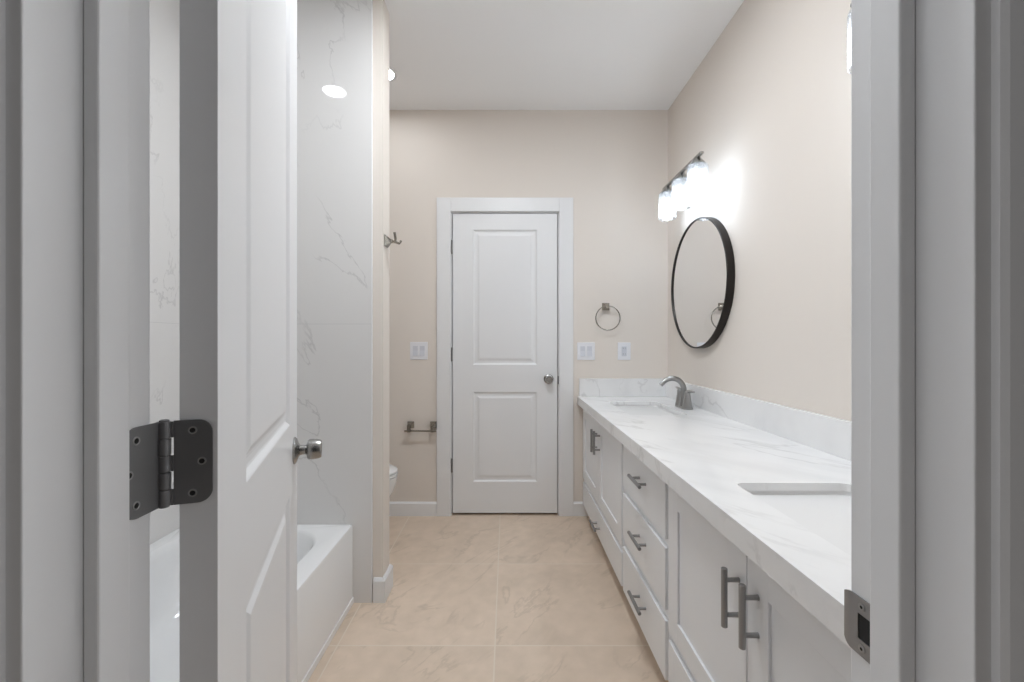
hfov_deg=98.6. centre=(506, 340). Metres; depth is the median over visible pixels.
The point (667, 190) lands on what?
shade
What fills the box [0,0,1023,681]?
door frame
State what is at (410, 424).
toilet paper holder
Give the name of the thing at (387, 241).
robe hook
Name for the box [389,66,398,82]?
recessed light
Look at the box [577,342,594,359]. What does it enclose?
light switch
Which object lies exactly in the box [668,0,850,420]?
wall
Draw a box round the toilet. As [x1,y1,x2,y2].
[389,464,397,497]
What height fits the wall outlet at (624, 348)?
0.117 m
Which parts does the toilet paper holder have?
post, post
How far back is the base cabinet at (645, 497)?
1.58 m
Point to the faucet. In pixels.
(683, 397)
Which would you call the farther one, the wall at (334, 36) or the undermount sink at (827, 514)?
the wall at (334, 36)
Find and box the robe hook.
[384,232,401,247]
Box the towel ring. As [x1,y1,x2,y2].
[595,303,620,330]
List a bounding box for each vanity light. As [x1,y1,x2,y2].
[659,151,707,220]
[847,4,850,70]
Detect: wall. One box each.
[150,0,178,544]
[297,0,388,602]
[389,110,667,501]
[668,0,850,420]
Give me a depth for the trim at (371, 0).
1.97 m
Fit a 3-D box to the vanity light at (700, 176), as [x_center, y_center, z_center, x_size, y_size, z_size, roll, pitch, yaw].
[0.985,-0.820,2.373,0.190,0.211,0.516,0,0,0]
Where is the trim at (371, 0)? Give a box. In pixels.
[371,0,372,602]
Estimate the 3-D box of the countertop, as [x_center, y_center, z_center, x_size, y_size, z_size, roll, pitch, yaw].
[0.775,0.337,1.700,0.608,0.171,2.503,0,0,0]
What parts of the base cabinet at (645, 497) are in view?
handle, handle, handle, drawer, drawer, drawer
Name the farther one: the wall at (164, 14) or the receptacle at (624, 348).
the receptacle at (624, 348)
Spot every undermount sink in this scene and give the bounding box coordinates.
[614,405,677,414]
[748,491,850,555]
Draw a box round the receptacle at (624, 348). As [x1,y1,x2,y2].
[622,346,626,355]
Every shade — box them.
[661,186,673,216]
[675,173,687,206]
[690,157,704,193]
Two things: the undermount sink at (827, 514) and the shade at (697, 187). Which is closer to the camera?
the undermount sink at (827, 514)
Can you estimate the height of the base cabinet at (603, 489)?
0.747 m
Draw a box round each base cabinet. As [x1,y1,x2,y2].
[583,410,624,585]
[623,445,670,679]
[668,486,850,681]
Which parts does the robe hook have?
post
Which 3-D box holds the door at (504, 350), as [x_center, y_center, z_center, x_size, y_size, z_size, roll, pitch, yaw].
[-0.014,0.149,2.940,0.723,2.009,0.098,0,0,0]
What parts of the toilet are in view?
bowl, seat, lid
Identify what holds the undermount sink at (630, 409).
in the countertop
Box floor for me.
[308,513,667,681]
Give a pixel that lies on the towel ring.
(605, 306)
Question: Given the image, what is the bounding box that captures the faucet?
[659,376,694,409]
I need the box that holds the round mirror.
[671,217,734,347]
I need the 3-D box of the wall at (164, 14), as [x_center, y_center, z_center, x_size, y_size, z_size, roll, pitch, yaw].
[-1.444,-0.190,1.210,0.012,2.720,1.512,0,0,0]
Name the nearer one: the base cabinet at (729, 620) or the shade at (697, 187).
the base cabinet at (729, 620)
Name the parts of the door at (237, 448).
panel, panel, knob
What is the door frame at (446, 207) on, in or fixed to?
attached to the wall at (613, 164)
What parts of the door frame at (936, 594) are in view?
casing, strike plate, casing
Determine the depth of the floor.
1.89 m
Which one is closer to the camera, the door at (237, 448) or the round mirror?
the door at (237, 448)
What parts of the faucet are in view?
spout, handle, plate, handle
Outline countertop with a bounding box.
[577,378,850,648]
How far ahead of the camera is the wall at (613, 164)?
2.95 m
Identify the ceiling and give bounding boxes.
[384,0,743,109]
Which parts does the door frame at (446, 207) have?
casing, casing, casing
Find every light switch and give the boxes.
[410,342,427,359]
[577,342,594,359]
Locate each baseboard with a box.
[373,564,392,602]
[389,502,587,515]
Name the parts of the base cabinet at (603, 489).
door, panel, handle, handle, handle, drawer, panel, door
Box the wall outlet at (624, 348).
[618,342,630,359]
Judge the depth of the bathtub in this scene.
1.68 m
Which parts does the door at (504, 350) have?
panel, panel, knob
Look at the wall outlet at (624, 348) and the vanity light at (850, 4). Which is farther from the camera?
the wall outlet at (624, 348)
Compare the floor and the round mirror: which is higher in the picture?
the round mirror
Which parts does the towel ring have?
post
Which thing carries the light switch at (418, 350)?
attached to the wall at (613, 164)
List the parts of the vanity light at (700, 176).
lamp shade, lamp shade, lamp shade, plate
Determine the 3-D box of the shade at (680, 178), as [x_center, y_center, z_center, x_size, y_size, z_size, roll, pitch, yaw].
[0.938,-0.814,2.369,0.068,0.179,0.068,0,0,0]
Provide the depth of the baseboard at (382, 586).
1.97 m
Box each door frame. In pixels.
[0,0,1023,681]
[437,198,572,515]
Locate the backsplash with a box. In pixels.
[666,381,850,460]
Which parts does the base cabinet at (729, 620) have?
drawer, panel, door, handle, handle, door, panel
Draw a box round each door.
[129,0,321,681]
[451,214,558,512]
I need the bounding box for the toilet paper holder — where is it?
[404,421,436,431]
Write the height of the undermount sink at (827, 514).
0.150 m
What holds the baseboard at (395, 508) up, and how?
attached to the wall at (613, 164)
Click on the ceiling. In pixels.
(445, 54)
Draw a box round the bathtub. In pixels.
[150,525,353,681]
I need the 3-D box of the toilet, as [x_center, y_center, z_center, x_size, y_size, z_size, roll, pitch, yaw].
[-1.030,0.772,2.520,0.805,0.795,0.460,0,0,0]

